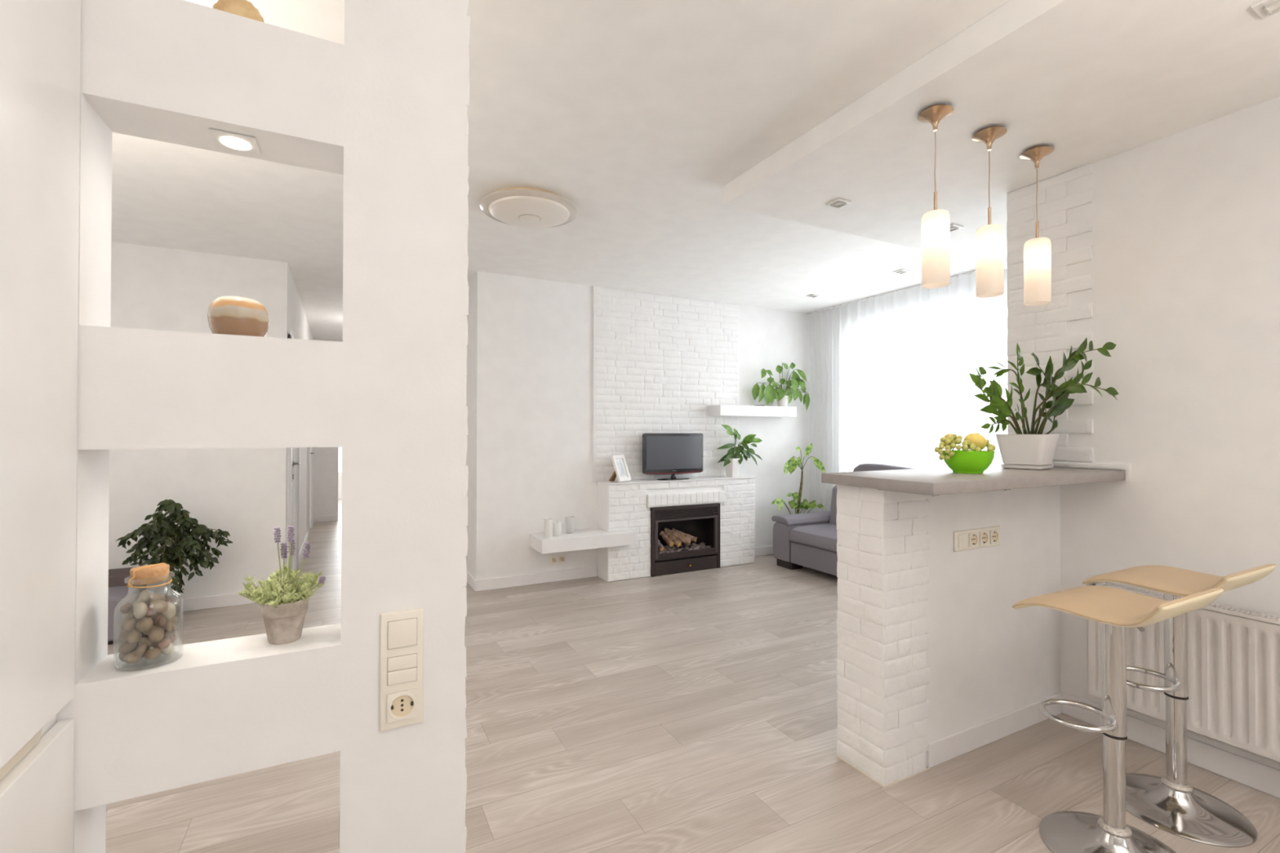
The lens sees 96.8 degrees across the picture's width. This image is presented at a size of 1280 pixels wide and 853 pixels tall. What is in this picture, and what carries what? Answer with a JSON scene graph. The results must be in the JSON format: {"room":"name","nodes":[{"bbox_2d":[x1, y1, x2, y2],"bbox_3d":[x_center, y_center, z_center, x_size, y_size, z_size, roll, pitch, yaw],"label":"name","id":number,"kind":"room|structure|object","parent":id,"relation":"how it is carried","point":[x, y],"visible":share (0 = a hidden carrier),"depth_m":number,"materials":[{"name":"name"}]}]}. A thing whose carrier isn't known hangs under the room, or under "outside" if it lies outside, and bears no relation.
{"room":"kitchen","nodes":[
{"label":"kitchen","id":0,"kind":"room"},
{"bbox_2d":[149,600,168,613],"bbox_3d":[-0.855,0.320,1.010,0.026,0.022,0.021,0,-1,-31],"label":"pebble","id":1,"kind":"object","parent":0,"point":[157,606],"visible":1,"depth_m":1.00,"materials":[{"name":"stone"}]},
{"bbox_2d":[108,241,288,599],"bbox_3d":[-3.768,0.026,3.897,2.294,2.600,0.100,0,-1,-27],"label":"wall","id":2,"kind":"structure","parent":0,"point":[241,492],"depth_m":4.14,"materials":[{"name":"white paint"}]},
{"bbox_2d":[180,591,283,612],"bbox_3d":[-3.744,1.280,3.837,2.294,0.090,0.013,0,-1,-27],"label":"baseboard","id":3,"kind":"structure","parent":2,"relation":"attached to","point":[232,599],"depth_m":4.16,"materials":[{"name":"wood"}]},
{"bbox_2d":[56,0,470,852],"bbox_3d":[-1.701,0.002,0.605,2.936,2.600,0.140,0,-1,-27],"label":"wall","id":4,"kind":"structure","parent":0,"point":[384,109],"depth_m":1.10,"materials":[{"name":"white paint"}]},
{"bbox_2d":[113,563,183,668],"bbox_3d":[-0.882,0.336,1.022,0.095,0.172,0.095,0,-1,-27],"label":"glass jar","id":5,"kind":"object","parent":4,"relation":"on","point":[154,573],"visible":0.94,"depth_m":1.01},
{"bbox_2d":[118,652,128,662],"bbox_3d":[-0.906,0.405,1.001,0.018,0.019,0.016,1,-1,-44],"label":"pebble","id":6,"kind":"object","parent":5,"relation":"in","point":[121,655],"visible":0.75,"depth_m":0.99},
{"bbox_2d":[118,641,136,653],"bbox_3d":[-0.899,0.387,0.997,0.018,0.019,0.026,0,-1,31],"label":"pebble","id":7,"kind":"object","parent":5,"relation":"in","point":[126,646],"visible":0.94,"depth_m":0.99,"materials":[{"name":"stone"}]},
{"bbox_2d":[118,626,138,640],"bbox_3d":[-0.905,0.366,1.007,0.027,0.025,0.017,1,-1,-43],"label":"pebble","id":8,"kind":"object","parent":7,"relation":"on","point":[122,636],"visible":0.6,"depth_m":1.00,"materials":[{"name":"stone"}]},
{"bbox_2d":[135,616,146,629],"bbox_3d":[-0.889,0.350,1.015,0.022,0.026,0.017,0,-1,38],"label":"pebble","id":9,"kind":"object","parent":8,"relation":"on","point":[139,620],"visible":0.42,"depth_m":1.01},
{"bbox_2d":[126,629,142,644],"bbox_3d":[-0.884,0.368,0.993,0.020,0.024,0.027,0,0,-15],"label":"pebble","id":10,"kind":"object","parent":7,"relation":"on","point":[133,637],"visible":1,"depth_m":0.98,"materials":[{"name":"stone"}]},
{"bbox_2d":[120,617,137,631],"bbox_3d":[-0.892,0.346,0.993,0.020,0.022,0.020,0,0,-12],"label":"pebble","id":11,"kind":"object","parent":10,"relation":"on","point":[128,624],"visible":1,"depth_m":0.99,"materials":[{"name":"stone"}]},
{"bbox_2d":[120,603,132,613],"bbox_3d":[-0.899,0.318,0.995,0.018,0.019,0.016,0,0,-15],"label":"pebble","id":12,"kind":"object","parent":11,"relation":"on","point":[125,608],"visible":1,"depth_m":0.99,"materials":[{"name":"stone"}]},
{"bbox_2d":[128,608,135,617],"bbox_3d":[-0.894,0.331,1.006,0.019,0.020,0.015,0,-1,31],"label":"pebble","id":13,"kind":"object","parent":11,"relation":"on","point":[131,614],"visible":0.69,"depth_m":1.00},
{"bbox_2d":[137,617,153,632],"bbox_3d":[-0.867,0.348,0.997,0.024,0.026,0.023,0,0,6],"label":"pebble","id":14,"kind":"object","parent":10,"relation":"on","point":[146,624],"visible":1,"depth_m":0.99,"materials":[{"name":"stone"}]},
{"bbox_2d":[133,602,148,618],"bbox_3d":[-0.876,0.323,0.997,0.025,0.029,0.018,1,1,22],"label":"pebble","id":15,"kind":"object","parent":14,"relation":"on","point":[140,609],"visible":1,"depth_m":0.99,"materials":[{"name":"stone"}]},
{"bbox_2d":[125,640,138,653],"bbox_3d":[-0.910,0.391,1.017,0.020,0.028,0.020,0,0,4],"label":"pebble","id":16,"kind":"object","parent":5,"relation":"in","point":[137,643],"visible":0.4,"depth_m":1.02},
{"bbox_2d":[122,652,142,663],"bbox_3d":[-0.885,0.403,0.991,0.020,0.018,0.024,0,-1,39],"label":"pebble","id":17,"kind":"object","parent":5,"relation":"in","point":[130,658],"visible":1,"depth_m":0.99,"materials":[{"name":"stone"}]},
{"bbox_2d":[135,644,146,655],"bbox_3d":[-0.870,0.390,0.992,0.020,0.020,0.015,0,-1,27],"label":"pebble","id":18,"kind":"object","parent":5,"relation":"in","point":[141,649],"visible":1,"depth_m":0.99,"materials":[{"name":"stone"}]},
{"bbox_2d":[134,645,150,658],"bbox_3d":[-0.891,0.404,1.016,0.020,0.025,0.020,0,0,-9],"label":"pebble","id":19,"kind":"object","parent":5,"relation":"in","point":[148,647],"visible":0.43,"depth_m":1.01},
{"bbox_2d":[141,631,148,637],"bbox_3d":[-0.896,0.380,1.029,0.016,0.022,0.016,0,-1,-24],"label":"pebble","id":20,"kind":"object","parent":5,"relation":"in","point":[143,634],"visible":0.23,"depth_m":1.02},
{"bbox_2d":[138,637,152,645],"bbox_3d":[-0.878,0.382,1.010,0.022,0.016,0.018,0,0,2],"label":"pebble","id":21,"kind":"object","parent":5,"relation":"in","point":[146,641],"visible":0.99,"depth_m":1.00,"materials":[{"name":"stone"}]},
{"bbox_2d":[144,648,161,659],"bbox_3d":[-0.863,0.403,1.006,0.025,0.022,0.020,0,-1,24],"label":"pebble","id":22,"kind":"object","parent":5,"relation":"in","point":[154,653],"visible":1,"depth_m":1.00,"materials":[{"name":"stone"}]},
{"bbox_2d":[148,641,158,647],"bbox_3d":[-0.880,0.389,1.027,0.021,0.018,0.016,0,-1,-28],"label":"pebble","id":23,"kind":"object","parent":5,"relation":"in","point":[155,643],"visible":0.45,"depth_m":1.02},
{"bbox_2d":[143,626,159,635],"bbox_3d":[-0.879,0.367,1.022,0.017,0.016,0.023,0,0,9],"label":"pebble","id":24,"kind":"object","parent":23,"relation":"on","point":[153,627],"visible":0.37,"depth_m":1.01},
{"bbox_2d":[145,606,155,617],"bbox_3d":[-0.880,0.332,1.023,0.018,0.021,0.023,0,0,-7],"label":"pebble","id":25,"kind":"object","parent":24,"relation":"on","point":[149,613],"visible":0.5,"depth_m":1.01,"materials":[{"name":"stone"}]},
{"bbox_2d":[138,589,150,601],"bbox_3d":[-0.882,0.301,1.013,0.015,0.021,0.014,0,0,-13],"label":"pebble","id":26,"kind":"object","parent":25,"relation":"on","point":[144,595],"visible":1,"depth_m":1.01,"materials":[{"name":"stone"}]},
{"bbox_2d":[148,594,164,604],"bbox_3d":[-0.871,0.313,1.024,0.023,0.018,0.018,0,-1,-40],"label":"pebble","id":27,"kind":"object","parent":25,"relation":"on","point":[153,597],"visible":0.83,"depth_m":1.02,"materials":[{"name":"stone"}]},
{"bbox_2d":[156,638,171,648],"bbox_3d":[-0.850,0.388,1.016,0.018,0.017,0.020,0,-1,28],"label":"pebble","id":28,"kind":"object","parent":5,"relation":"in","point":[164,643],"visible":1,"depth_m":1.01,"materials":[{"name":"stone"}]},
{"bbox_2d":[147,627,164,642],"bbox_3d":[-0.856,0.369,1.007,0.023,0.026,0.022,0,-1,30],"label":"pebble","id":29,"kind":"object","parent":28,"relation":"on","point":[155,634],"visible":1,"depth_m":1.00,"materials":[{"name":"stone"}]},
{"bbox_2d":[156,616,168,627],"bbox_3d":[-0.851,0.349,1.012,0.015,0.021,0.015,0,0,20],"label":"pebble","id":30,"kind":"object","parent":29,"relation":"on","point":[162,622],"visible":1,"depth_m":1.01,"materials":[{"name":"stone"}]},
{"bbox_2d":[160,642,173,655],"bbox_3d":[-0.859,0.403,1.032,0.020,0.026,0.020,0,0,22],"label":"pebble","id":31,"kind":"object","parent":5,"relation":"in","point":[170,649],"visible":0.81,"depth_m":1.03,"materials":[{"name":"stone"}]},
{"bbox_2d":[162,628,172,639],"bbox_3d":[-0.861,0.379,1.032,0.022,0.028,0.018,0,0,22],"label":"pebble","id":32,"kind":"object","parent":31,"relation":"on","point":[167,634],"visible":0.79,"depth_m":1.03,"materials":[{"name":"stone"}]},
{"bbox_2d":[155,614,162,626],"bbox_3d":[-0.866,0.351,1.027,0.014,0.020,0.018,0,0,-8],"label":"pebble","id":33,"kind":"object","parent":32,"relation":"on","point":[160,615],"visible":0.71,"depth_m":1.02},
{"bbox_2d":[164,620,176,631],"bbox_3d":[-0.850,0.360,1.028,0.017,0.020,0.018,0,0,0],"label":"pebble","id":34,"kind":"object","parent":32,"relation":"on","point":[171,626],"visible":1,"depth_m":1.02,"materials":[{"name":"stone"}]},
{"bbox_2d":[161,602,176,618],"bbox_3d":[-0.855,0.333,1.031,0.021,0.028,0.022,0,-1,-40],"label":"pebble","id":35,"kind":"object","parent":34,"relation":"on","point":[171,611],"visible":0.86,"depth_m":1.03,"materials":[{"name":"stone"}]},
{"bbox_2d":[164,595,177,605],"bbox_3d":[-0.866,0.324,1.049,0.015,0.022,0.021,0,0,-13],"label":"pebble","id":36,"kind":"object","parent":5,"relation":"in","point":[172,599],"visible":0.71,"depth_m":1.05,"materials":[{"name":"stone"}]},
{"bbox_2d":[170,634,177,643],"bbox_3d":[-0.865,0.392,1.049,0.019,0.016,0.016,0,0,4],"label":"pebble","id":37,"kind":"object","parent":5,"relation":"in","point":[174,637],"visible":0.62,"depth_m":1.05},
{"bbox_2d":[208,128,260,155],"bbox_3d":[-0.776,-0.544,1.091,0.072,0.006,0.072,0,-1,-27],"label":"spotlight","id":38,"kind":"object","parent":4,"relation":"attached to","point":[224,140],"visible":1,"depth_m":1.08,"materials":[{"name":"metal"}]},
{"bbox_2d":[207,296,269,337],"bbox_3d":[-0.768,-0.205,1.088,0.097,0.078,0.097,0,-1,-27],"label":"ceramic vase","id":39,"kind":"object","parent":4,"relation":"on","point":[226,315],"visible":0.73,"depth_m":1.05,"materials":[{"name":"ceramic"}]},
{"bbox_2d":[213,0,263,22],"bbox_3d":[-0.770,-0.788,1.091,0.094,0.078,0.032,0,-1,-27],"label":"shell","id":40,"kind":"object","parent":4,"relation":"on","point":[245,8],"visible":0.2,"depth_m":1.08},
{"bbox_2d":[237,525,326,644],"bbox_3d":[-0.711,0.310,1.136,0.142,0.226,0.149,0,-1,35],"label":"plant","id":41,"kind":"object","parent":4,"relation":"on","point":[283,615],"visible":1,"depth_m":1.11,"materials":[{"name":"green plant"}]},
{"bbox_2d":[379,608,423,731],"bbox_3d":[-0.480,0.490,1.147,0.081,0.233,0.015,0,-1,-27],"label":"switch panel","id":42,"kind":"object","parent":4,"relation":"attached to","point":[402,632],"visible":1,"depth_m":1.14,"materials":[{"name":"beige plastic"}]},
{"bbox_2d":[288,266,313,569],"bbox_3d":[-3.741,0.045,6.235,0.094,2.600,4.026,0,-1,-27],"label":"wall","id":43,"kind":"structure","parent":0,"point":[298,324],"depth_m":5.74,"materials":[{"name":"white paint"}]},
{"bbox_2d":[285,330,299,571],"bbox_3d":[-2.982,0.295,4.867,0.088,2.080,0.990,0,-1,-27],"label":"door","id":44,"kind":"structure","parent":43,"relation":"in","point":[290,463],"depth_m":5.07,"materials":[{"name":"wood"}]},
{"bbox_2d":[306,447,314,538],"bbox_3d":[-4.204,0.312,7.224,0.088,2.080,0.940,0,-1,-27],"label":"door","id":45,"kind":"structure","parent":43,"relation":"in","point":[308,452],"depth_m":6.84,"materials":[{"name":"wood"}]},
{"bbox_2d":[313,338,342,516],"bbox_3d":[-4.089,0.061,8.378,1.447,2.600,0.100,0,-1,-27],"label":"wall","id":46,"kind":"structure","parent":0,"point":[326,460],"depth_m":8.11,"materials":[{"name":"white paint"}]},
{"bbox_2d":[337,475,342,499],"bbox_3d":[-5.429,0.067,9.334,2.947,2.600,3.030,0,-1,-27],"label":"wall","id":47,"kind":"structure","parent":0,"point":[340,477],"depth_m":10.78,"materials":[{"name":"white paint"}]},
{"bbox_2d":[298,515,337,564],"bbox_3d":[-3.778,1.304,6.739,0.316,0.090,3.080,0,-1,-27],"label":"baseboard","id":48,"kind":"structure","parent":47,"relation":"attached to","point":[327,517],"depth_m":8.05,"materials":[{"name":"wood"}]},
{"bbox_2d":[463,275,474,575],"bbox_3d":[-3.058,0.061,8.072,0.103,2.600,7.453,0,-1,-27],"label":"wall","id":49,"kind":"structure","parent":0,"point":[470,317],"depth_m":4.85,"materials":[{"name":"white paint"}]},
{"bbox_2d":[466,545,773,591],"bbox_3d":[-0.741,1.314,7.431,3.666,0.090,4.506,0,-1,-27],"label":"baseboard","id":50,"kind":"structure","parent":49,"relation":"attached to","point":[585,572],"depth_m":4.83,"materials":[{"name":"wood"}]},
{"bbox_2d":[111,0,1009,340],"bbox_3d":[-1.364,-1.338,4.822,7.500,0.150,15.000,0,-1,-27],"label":"ceiling","id":51,"kind":"structure","parent":0,"point":[638,114],"depth_m":2.69,"materials":[{"name":"white paint"}]},
{"bbox_2d":[479,186,578,228],"bbox_3d":[-0.631,-1.231,3.252,0.554,0.087,0.554,0,-1,-27],"label":"ceiling lamp","id":52,"kind":"object","parent":51,"relation":"attached to","point":[519,206],"visible":1,"depth_m":3.14,"materials":[{"name":"plastic"}]},
{"bbox_2d":[488,195,569,228],"bbox_3d":[-0.631,-1.218,3.252,0.456,0.053,0.456,0,-1,-27],"label":"diffuser","id":53,"kind":"object","parent":52,"relation":"attached to","point":[524,211],"depth_m":3.17,"materials":[{"name":"plastic"}]},
{"bbox_2d":[806,293,820,297],"bbox_3d":[1.655,-1.245,5.424,0.092,0.014,0.092,0,-1,-27],"label":"recessed light","id":54,"kind":"object","parent":51,"relation":"in","point":[812,295],"visible":1,"depth_m":5.40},
{"bbox_2d":[893,268,910,274],"bbox_3d":[2.115,-1.251,4.599,0.092,0.014,0.092,0,-1,-27],"label":"recessed light","id":55,"kind":"object","parent":51,"relation":"in","point":[900,271],"visible":1,"depth_m":4.58,"materials":[{"name":"metal"}]},
{"bbox_2d":[806,268,1010,512],"bbox_3d":[2.531,0.034,4.910,0.090,2.579,2.990,0,-1,-27],"label":"curtain","id":56,"kind":"object","parent":51,"relation":"hanging from","point":[890,378],"visible":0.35,"depth_m":5.19,"materials":[{"name":"white fabric"}]},
{"bbox_2d":[472,271,809,580],"bbox_3d":[0.268,0.045,5.511,3.653,2.600,0.153,0,-1,-27],"label":"wall","id":57,"kind":"structure","parent":0,"point":[661,361],"depth_m":5.09,"materials":[{"name":"brick"}]},
{"bbox_2d":[549,554,566,564],"bbox_3d":[-0.710,1.152,4.916,0.152,0.081,0.015,0,-1,-27],"label":"wall outlet","id":58,"kind":"object","parent":57,"relation":"attached to","point":[561,558],"visible":1,"depth_m":4.92,"materials":[{"name":"beige plastic"}]},
{"bbox_2d":[528,528,635,554],"bbox_3d":[-0.484,0.960,4.848,0.840,0.107,0.346,0,-1,-27],"label":"shelf","id":59,"kind":"object","parent":57,"relation":"attached to","point":[591,538],"visible":1,"depth_m":4.71,"materials":[{"name":"wood"}]},
{"bbox_2d":[543,518,552,537],"bbox_3d":[-0.747,0.829,4.639,0.072,0.150,0.072,0,-1,-27],"label":"candle","id":60,"kind":"object","parent":59,"relation":"on","point":[548,522],"visible":1,"depth_m":4.61,"materials":[{"name":"white wax"}]},
{"bbox_2d":[553,521,561,536],"bbox_3d":[-0.685,0.846,4.709,0.066,0.118,0.066,0,-1,-27],"label":"candle","id":61,"kind":"object","parent":59,"relation":"on","point":[557,525],"visible":1,"depth_m":4.68,"materials":[{"name":"white wax"}]},
{"bbox_2d":[564,516,574,533],"bbox_3d":[-0.596,0.838,4.838,0.084,0.135,0.084,0,-1,-27],"label":"candle holder","id":62,"kind":"object","parent":59,"relation":"on","point":[570,521],"visible":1,"depth_m":4.81,"materials":[{"name":"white glass"}]},
{"bbox_2d":[592,285,595,482],"bbox_3d":[-0.411,-0.382,5.081,0.016,1.755,0.018,0,-1,-27],"label":"trim","id":63,"kind":"structure","parent":57,"relation":"attached to","point":[593,286],"depth_m":5.07,"materials":[{"name":"paint"}]},
{"bbox_2d":[708,404,796,417],"bbox_3d":[1.155,-0.154,5.777,0.965,0.106,0.199,0,-1,-27],"label":"shelf","id":64,"kind":"object","parent":57,"relation":"attached to","point":[714,410],"visible":1,"depth_m":5.65,"materials":[{"name":"wood"}]},
{"bbox_2d":[751,362,809,410],"bbox_3d":[1.486,-0.424,5.913,0.742,0.508,0.185,0,-1,-27],"label":"potted plant","id":65,"kind":"object","parent":64,"relation":"on","point":[768,393],"visible":0.96,"depth_m":5.89,"materials":[{"name":"green plant"}]},
{"bbox_2d":[106,498,1279,852],"bbox_3d":[-1.356,1.366,4.743,7.470,0.060,15.112,0,-1,-27],"label":"floor","id":66,"kind":"structure","parent":0,"point":[695,711],"depth_m":2.24,"materials":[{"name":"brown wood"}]},
{"bbox_2d":[0,0,80,852],"bbox_3d":[-0.979,0.004,0.336,0.651,2.595,0.997,0,-1,-27],"label":"tall cabinet","id":67,"kind":"object","parent":66,"relation":"on","point":[40,40],"visible":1,"depth_m":0.81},
{"bbox_2d":[107,567,146,644],"bbox_3d":[-3.699,1.140,3.459,1.025,0.365,0.540,0,-1,-27],"label":"sofa","id":68,"kind":"object","parent":66,"relation":"on","point":[118,591],"visible":0.2,"depth_m":3.52,"materials":[{"name":"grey fabric"}]},
{"bbox_2d":[115,499,232,624],"bbox_3d":[-3.133,0.911,3.824,0.630,0.830,0.377,0,-1,-31],"label":"plant","id":69,"kind":"object","parent":66,"relation":"on","point":[183,543],"visible":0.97,"depth_m":3.80,"materials":[{"name":"plant"}]},
{"bbox_2d":[596,475,755,582],"bbox_3d":[0.381,0.920,5.344,1.607,0.848,0.261,0,-1,-27],"label":"fireplace surround","id":70,"kind":"object","parent":66,"relation":"on","point":[622,506],"visible":0.95,"depth_m":5.10,"materials":[{"name":"brick"}]},
{"bbox_2d":[608,454,631,482],"bbox_3d":[-0.194,0.373,5.070,0.164,0.235,0.180,0,-1,32],"label":"photo frame","id":71,"kind":"object","parent":70,"relation":"on","point":[621,472],"visible":1,"depth_m":5.06,"materials":[{"name":"wood"}]},
{"bbox_2d":[616,460,626,476],"bbox_3d":[-0.167,0.372,5.054,0.054,0.142,0.090,0,-1,32],"label":"print","id":72,"kind":"object","parent":71,"relation":"attached to","point":[621,465],"depth_m":5.06},
{"bbox_2d":[642,433,702,479],"bbox_3d":[0.313,0.279,5.324,0.641,0.432,0.168,0,-1,-27],"label":"television","id":73,"kind":"object","parent":70,"relation":"on","point":[673,454],"visible":1,"depth_m":5.29,"materials":[{"name":"plastic"}]},
{"bbox_2d":[649,502,719,577],"bbox_3d":[0.386,1.036,5.326,0.743,0.613,0.264,0,-1,-27],"label":"fireplace","id":74,"kind":"object","parent":70,"relation":"in","point":[684,538],"visible":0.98,"depth_m":5.31,"materials":[{"name":"black metal"}]},
{"bbox_2d":[717,424,762,477],"bbox_3d":[1.020,0.242,5.677,0.553,0.514,0.154,0,-1,-27],"label":"potted plant","id":75,"kind":"object","parent":70,"relation":"on","point":[732,462],"visible":1,"depth_m":5.62,"materials":[{"name":"green plant"}]},
{"bbox_2d":[770,442,826,514],"bbox_3d":[1.622,0.760,5.902,0.594,1.181,0.316,0,0,0],"label":"potted plant","id":76,"kind":"object","parent":66,"relation":"on","point":[791,464],"visible":0.68,"depth_m":5.88,"materials":[{"name":"green plant"}]},
{"bbox_2d":[771,463,915,576],"bbox_3d":[2.152,0.839,4.657,0.726,1.004,2.401,0,-1,-27],"label":"sofa","id":77,"kind":"object","parent":66,"relation":"on","point":[808,540],"visible":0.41,"depth_m":5.29,"materials":[{"name":"grey fabric"}]},
{"bbox_2d":[789,523,836,552],"bbox_3d":[1.904,1.008,5.002,0.606,0.134,1.064,0,-1,-27],"label":"seat cushion","id":78,"kind":"object","parent":77,"relation":"on","point":[821,537],"depth_m":5.15,"materials":[{"name":"grey fabric"}]},
{"bbox_2d":[1012,586,1224,852],"bbox_3d":[1.463,0.896,1.753,0.404,0.841,0.388,0,-1,-27],"label":"bar stool","id":79,"kind":"object","parent":66,"relation":"on","point":[1117,610],"visible":1,"depth_m":1.73,"materials":[{"name":"silver metal"}]},
{"bbox_2d":[1082,564,1275,848],"bbox_3d":[1.858,0.888,1.969,0.404,0.861,0.388,0,-1,-27],"label":"bar stool","id":80,"kind":"object","parent":66,"relation":"on","point":[1169,803],"visible":0.9,"depth_m":1.94,"materials":[{"name":"silver metal"}]},
{"bbox_2d":[835,484,1060,787],"bbox_3d":[1.374,0.775,2.450,1.212,1.093,0.232,0,-1,-27],"label":"wall","id":81,"kind":"structure","parent":0,"point":[932,643],"depth_m":2.24,"materials":[{"name":"white paint"}]},
{"bbox_2d":[821,465,1124,496],"bbox_3d":[1.394,0.212,2.347,1.253,0.048,0.492,0,-1,-27],"label":"countertop","id":82,"kind":"structure","parent":81,"relation":"on","point":[936,481],"depth_m":2.13,"materials":[{"name":"stone"}]},
{"bbox_2d":[942,449,995,473],"bbox_3d":[1.329,0.143,2.304,0.189,0.088,0.189,0,-1,-27],"label":"fruit bowl","id":83,"kind":"object","parent":82,"relation":"on","point":[962,461],"visible":0.91,"depth_m":2.24,"materials":[{"name":"ceramic"}]},
{"bbox_2d":[944,433,956,445],"bbox_3d":[1.281,0.060,2.349,0.056,0.063,0.053,0,-1,-27],"label":"quince","id":84,"kind":"object","parent":83,"relation":"in","point":[946,436],"visible":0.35,"depth_m":2.34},
{"bbox_2d":[934,434,981,460],"bbox_3d":[1.262,0.082,2.263,0.107,0.105,0.140,0,-1,-27],"label":"grape bunch","id":85,"kind":"object","parent":83,"relation":"in","point":[965,444],"visible":1,"depth_m":2.26,"materials":[{"name":"food"}]},
{"bbox_2d":[964,433,986,450],"bbox_3d":[1.352,0.062,2.293,0.081,0.070,0.069,0,0,5],"label":"quince","id":86,"kind":"object","parent":83,"relation":"in","point":[979,440],"visible":0.79,"depth_m":2.27,"materials":[{"name":"food"}]},
{"bbox_2d":[975,432,995,457],"bbox_3d":[1.408,0.080,2.295,0.072,0.111,0.140,0,0,4],"label":"grape bunch","id":87,"kind":"object","parent":83,"relation":"in","point":[990,447],"visible":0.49,"depth_m":2.25,"materials":[{"name":"food"}]},
{"bbox_2d":[968,337,1118,470],"bbox_3d":[1.760,-0.096,2.520,0.567,0.570,0.363,0,0,11],"label":"potted plant","id":88,"kind":"object","parent":82,"relation":"on","point":[1031,450],"visible":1,"depth_m":2.51,"materials":[{"name":"green plant"}]},
{"bbox_2d":[953,525,999,551],"bbox_3d":[1.397,0.463,2.348,0.304,0.081,0.015,0,-1,-27],"label":"panel","id":89,"kind":"object","parent":81,"relation":"attached to","point":[972,539],"visible":1,"depth_m":2.34,"materials":[{"name":"beige plastic"}]},
{"bbox_2d":[926,693,1062,768],"bbox_3d":[1.530,1.276,2.413,0.937,0.092,0.013,0,-1,-27],"label":"baseboard","id":90,"kind":"structure","parent":81,"relation":"attached to","point":[943,749],"depth_m":2.36,"materials":[{"name":"wood"}]},
{"bbox_2d":[722,0,1279,269],"bbox_3d":[2.837,-1.233,1.462,2.830,0.099,4.970,0,-1,-27],"label":"ceiling","id":91,"kind":"structure","parent":0,"point":[1089,81],"depth_m":2.11,"materials":[{"name":"white paint"}]},
{"bbox_2d":[825,198,851,208],"bbox_3d":[1.041,-1.166,2.979,0.092,0.014,0.092,0,-1,-27],"label":"recessed light","id":92,"kind":"object","parent":91,"relation":"in","point":[837,203],"visible":1,"depth_m":2.96,"materials":[{"name":"metal"}]},
{"bbox_2d":[917,103,953,288],"bbox_3d":[1.103,-0.853,2.122,0.121,0.655,0.121,0,-1,-27],"label":"pendant lamp","id":93,"kind":"object","parent":91,"relation":"hanging from","point":[935,224],"visible":1,"depth_m":2.08,"materials":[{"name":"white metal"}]},
{"bbox_2d":[950,223,964,231],"bbox_3d":[1.828,-1.162,3.337,0.092,0.014,0.092,0,-1,-27],"label":"recessed light","id":94,"kind":"object","parent":91,"relation":"in","point":[953,227],"visible":0.52,"depth_m":3.31,"materials":[{"name":"metal"}]},
{"bbox_2d":[971,125,1007,297],"bbox_3d":[1.395,-0.852,2.269,0.121,0.655,0.121,0,-1,-27],"label":"pendant lamp","id":95,"kind":"object","parent":91,"relation":"hanging from","point":[989,238],"visible":1,"depth_m":2.23,"materials":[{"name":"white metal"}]},
{"bbox_2d":[1019,145,1054,306],"bbox_3d":[1.691,-0.850,2.420,0.121,0.655,0.121,0,-1,-27],"label":"pendant lamp","id":96,"kind":"object","parent":91,"relation":"hanging from","point":[1037,251],"visible":1,"depth_m":2.39,"materials":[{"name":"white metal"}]},
{"bbox_2d":[1250,0,1279,18],"bbox_3d":[1.780,-1.176,1.578,0.092,0.014,0.092,0,-1,-27],"label":"recessed light","id":97,"kind":"object","parent":91,"relation":"in","point":[1264,9],"visible":1,"depth_m":1.60,"materials":[{"name":"metal"}]},
{"bbox_2d":[1006,96,1279,770],"bbox_3d":[2.870,0.063,1.026,0.159,2.500,4.182,0,-1,-27],"label":"wall","id":98,"kind":"structure","parent":0,"point":[1166,251],"depth_m":2.31,"materials":[{"name":"white paint"}]},
{"bbox_2d":[1059,690,1279,798],"bbox_3d":[2.859,1.262,0.882,0.013,0.098,3.953,0,-1,-27],"label":"baseboard","id":99,"kind":"structure","parent":98,"relation":"attached to","point":[1265,779],"depth_m":2.19,"materials":[{"name":"wood"}]},
{"bbox_2d":[1087,582,1279,763],"bbox_3d":[2.269,0.914,1.929,0.100,0.486,1.249,0,-1,-27],"label":"radiator","id":100,"kind":"object","parent":98,"relation":"attached to","point":[1233,653],"visible":0.61,"depth_m":2.09,"materials":[{"name":"metal"}]},
{"bbox_2d":[1087,582,1279,625],"bbox_3d":[2.260,0.677,1.926,0.079,0.012,1.249,0,-1,-27],"label":"grille","id":101,"kind":"object","parent":100,"relation":"attached to","point":[1251,617],"depth_m":2.09,"materials":[{"name":"metal"}]},
{"label":"pebble","id":102,"kind":"object","parent":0,"visible":0},
{"bbox_2d":[122,609,137,620],"bbox_3d":[-0.910,0.339,1.021,0.025,0.023,0.019,0,0,-8],"label":"pebble","id":103,"kind":"object","parent":102,"relation":"on","point":[126,616],"visible":0.32,"depth_m":1.01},
{"bbox_2d":[136,591,154,604],"bbox_3d":[-0.894,0.312,1.028,0.022,0.025,0.022,0,0,6],"label":"pebble","id":104,"kind":"object","parent":103,"relation":"on","point":[152,593],"visible":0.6,"depth_m":1.02,"materials":[{"name":"stone"}]},
{"label":"pebble","id":105,"kind":"object","parent":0,"visible":0},
{"bbox_2d":[161,616,177,629],"bbox_3d":[-0.868,0.361,1.047,0.022,0.022,0.028,0,0,14],"label":"pebble","id":106,"kind":"object","parent":105,"relation":"on","point":[174,619],"visible":0.37,"depth_m":1.05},
{"bbox_3d":[-0.895,0.369,1.047,0.022,0.028,0.024,6,-20,37],"label":"pebble","id":107,"kind":"object","parent":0,"visible":0},
{"bbox_2d":[149,613,159,623],"bbox_3d":[-0.886,0.351,1.039,0.014,0.019,0.018,0,0,15],"label":"pebble","id":108,"kind":"object","parent":107,"relation":"on","point":[153,616],"visible":0.57,"depth_m":1.03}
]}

